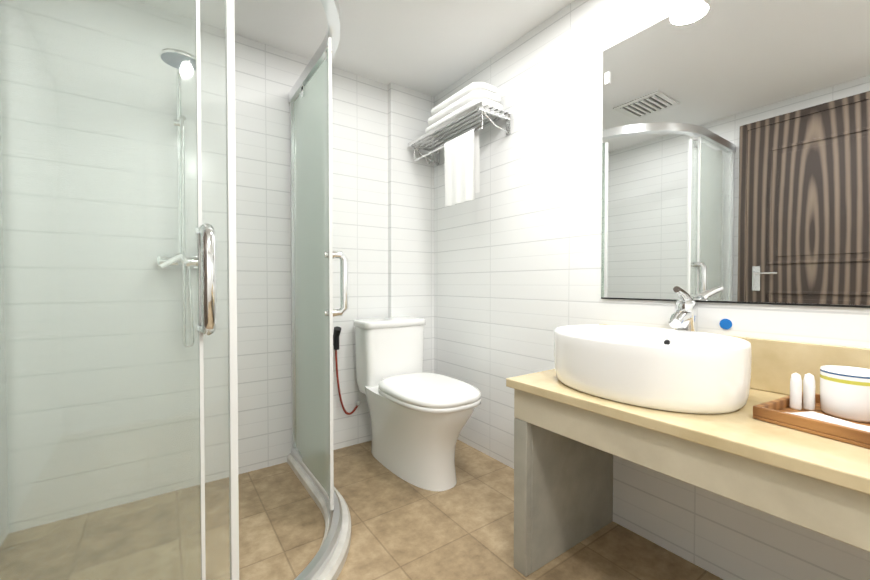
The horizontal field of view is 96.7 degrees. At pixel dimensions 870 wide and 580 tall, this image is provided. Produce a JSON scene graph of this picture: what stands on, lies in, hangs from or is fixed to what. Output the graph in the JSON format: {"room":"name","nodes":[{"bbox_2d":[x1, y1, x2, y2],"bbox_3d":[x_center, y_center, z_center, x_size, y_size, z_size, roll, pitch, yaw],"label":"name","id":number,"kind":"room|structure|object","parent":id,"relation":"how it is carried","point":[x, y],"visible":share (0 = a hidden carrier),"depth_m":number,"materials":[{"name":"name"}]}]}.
{"room":"bathroom","nodes":[
{"label":"bathroom","id":0,"kind":"room"},
{"bbox_2d":[0,94,8,546],"bbox_3d":[-0.703,-0.136,0.082,0.080,2.170,3.300,-1,1,-35],"label":"wall","id":1,"kind":"structure","parent":0,"point":[2,386],"depth_m":1.44,"materials":[{"name":"tile"}]},
{"bbox_2d":[0,0,387,532],"bbox_3d":[-0.848,-0.169,2.048,2.110,2.170,0.080,-1,1,-35],"label":"wall","id":2,"kind":"structure","parent":0,"point":[267,77],"depth_m":1.75,"materials":[{"name":"tile"}]},
{"bbox_2d":[157,47,197,347],"bbox_3d":[-1.077,-0.366,1.640,0.176,1.250,0.312,-1,1,-35],"label":"shower","id":3,"kind":"object","parent":2,"relation":"attached to","point":[159,263],"depth_m":1.70,"materials":[{"name":"silver metal"}]},
{"bbox_2d":[333,326,359,414],"bbox_3d":[-0.502,0.462,2.210,0.163,0.515,0.065,-1,1,-35],"label":"bidet sprayer","id":4,"kind":"object","parent":2,"relation":"attached to","point":[337,331],"visible":0.9,"depth_m":2.18,"materials":[{"name":"black plastic"}]},
{"bbox_2d":[135,0,574,96],"bbox_3d":[0.126,-1.270,0.648,2.110,0.080,3.460,-1,1,-35],"label":"ceiling","id":5,"kind":"structure","parent":0,"point":[433,48],"depth_m":1.86,"materials":[{"name":"white paint"}]},
{"bbox_2d":[0,440,722,579],"bbox_3d":[0.126,0.979,0.686,2.110,0.080,3.460,-1,1,-35],"label":"floor","id":6,"kind":"structure","parent":0,"point":[461,529],"depth_m":1.45,"materials":[{"name":"tile"}]},
{"bbox_2d":[0,0,350,579],"bbox_3d":[-0.842,-0.046,1.320,1.111,1.950,1.111,-1,1,-35],"label":"shower enclosure","id":7,"kind":"object","parent":6,"relation":"on","point":[310,460],"visible":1,"depth_m":0.89,"materials":[{"name":"glass"}]},
{"bbox_2d":[354,317,480,490],"bbox_3d":[-0.095,0.541,2.007,0.398,0.753,0.785,-1,1,-35],"label":"toilet","id":8,"kind":"object","parent":6,"relation":"on","point":[419,418],"visible":1,"depth_m":1.89,"materials":[{"name":"white ceramic"}]},
{"bbox_2d":[514,392,869,576],"bbox_3d":[0.881,0.634,0.855,0.510,0.607,1.425,-1,1,-35],"label":"bathroom vanity","id":9,"kind":"object","parent":6,"relation":"on","point":[569,442],"depth_m":1.12,"materials":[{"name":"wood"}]},
{"bbox_2d":[506,369,869,495],"bbox_3d":[0.870,0.316,0.851,0.528,0.029,1.450,-1,1,-35],"label":"countertop","id":10,"kind":"structure","parent":9,"relation":"on","point":[823,460],"depth_m":0.82,"materials":[{"name":"beige stone"}]},
{"bbox_2d":[554,325,751,413],"bbox_3d":[0.611,0.212,1.156,0.396,0.166,0.524,-1,1,-35],"label":"sink","id":11,"kind":"object","parent":10,"relation":"in","point":[675,370],"visible":1,"depth_m":0.97,"materials":[{"name":"white ceramic"}]},
{"bbox_2d":[669,286,696,331],"bbox_3d":[0.783,0.141,1.240,0.164,0.307,0.070,-1,1,-35],"label":"faucet","id":12,"kind":"object","parent":11,"relation":"on","point":[683,316],"visible":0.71,"depth_m":1.24,"materials":[{"name":"silver metal"}]},
{"bbox_2d":[753,392,869,448],"bbox_3d":[0.956,0.287,0.777,0.270,0.030,0.420,0,1,-27],"label":"tray","id":13,"kind":"object","parent":10,"relation":"on","point":[774,411],"visible":0.6,"depth_m":0.83,"materials":[{"name":"brown wood"}]},
{"bbox_2d":[790,373,814,410],"bbox_3d":[0.893,0.245,0.940,0.050,0.089,0.022,0,1,10],"label":"bottles","id":14,"kind":"object","parent":13,"relation":"on","point":[808,391],"visible":1,"depth_m":0.93,"materials":[{"name":"white plastic"}]},
{"bbox_2d":[786,411,869,431],"bbox_3d":[0.855,0.286,0.843,0.114,0.012,0.178,-1,1,-35],"label":"napkin","id":15,"kind":"object","parent":13,"relation":"on","point":[819,416],"visible":0.51,"depth_m":0.84,"materials":[{"name":"white paper"}]},
{"bbox_2d":[820,365,869,422],"bbox_3d":[0.964,0.238,0.892,0.108,0.106,0.108,-1,1,-35],"label":"cup","id":16,"kind":"object","parent":13,"relation":"on","point":[844,392],"visible":1,"depth_m":0.87,"materials":[{"name":"white ceramic"}]},
{"bbox_2d":[388,82,433,372],"bbox_3d":[-0.148,-0.176,2.469,0.320,2.170,0.040,-1,1,-35],"label":"wall column","id":17,"kind":"structure","parent":0,"point":[410,237],"depth_m":2.43,"materials":[{"name":"tile"}]},
{"bbox_2d":[434,0,869,579],"bbox_3d":[0.955,-0.155,1.252,0.080,2.170,3.300,-1,1,-35],"label":"wall","id":18,"kind":"structure","parent":0,"point":[516,260],"depth_m":1.72,"materials":[{"name":"tile"}]},
{"bbox_2d":[408,101,511,164],"bbox_3d":[0.114,-0.847,2.177,0.212,0.118,0.680,-1,1,-35],"label":"towel shelf","id":19,"kind":"object","parent":18,"relation":"attached to","point":[481,115],"visible":0.94,"depth_m":2.10,"materials":[{"name":"silver metal"}]},
{"bbox_2d":[444,128,479,206],"bbox_3d":[0.139,-0.626,2.014,0.049,0.350,0.240,-1,1,-35],"label":"hanging towel","id":20,"kind":"object","parent":19,"relation":"hanging from","point":[462,168],"visible":1,"depth_m":1.98,"materials":[{"name":"white fabric"}]},
{"bbox_2d":[425,82,502,132],"bbox_3d":[0.145,-0.973,2.130,0.193,0.145,0.510,-1,1,-35],"label":"towels","id":21,"kind":"object","parent":19,"relation":"on","point":[467,97],"visible":0.62,"depth_m":1.98,"materials":[{"name":"white fabric"}]},
{"bbox_2d":[719,319,731,328],"bbox_3d":[0.924,0.108,1.228,0.002,0.034,0.034,-1,1,-35],"label":"sign","id":22,"kind":"object","parent":18,"relation":"attached to","point":[725,323],"visible":1,"depth_m":1.23,"materials":[{"name":"blue plastic"}]},
{"bbox_2d":[599,324,869,395],"bbox_3d":[1.082,0.223,0.987,0.022,0.152,1.430,-1,1,-35],"label":"backsplash","id":23,"kind":"structure","parent":18,"relation":"attached to","point":[774,362],"depth_m":1.09,"materials":[{"name":"beige stone"}]},
{"bbox_2d":[601,0,869,305],"bbox_3d":[1.035,-0.457,1.058,0.004,0.990,1.240,-1,1,-35],"label":"mirror","id":24,"kind":"object","parent":18,"relation":"attached to","point":[735,150],"visible":1,"depth_m":1.19,"materials":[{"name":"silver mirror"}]},
{"bbox_2d":[601,72,869,307],"bbox_3d":[1.032,-0.406,1.058,0.010,0.901,1.240,-1,1,-35],"label":"frame","id":25,"kind":"object","parent":24,"relation":"attached to","point":[607,77],"visible":1,"depth_m":1.19,"materials":[{"name":"silver plastic"}]}
]}

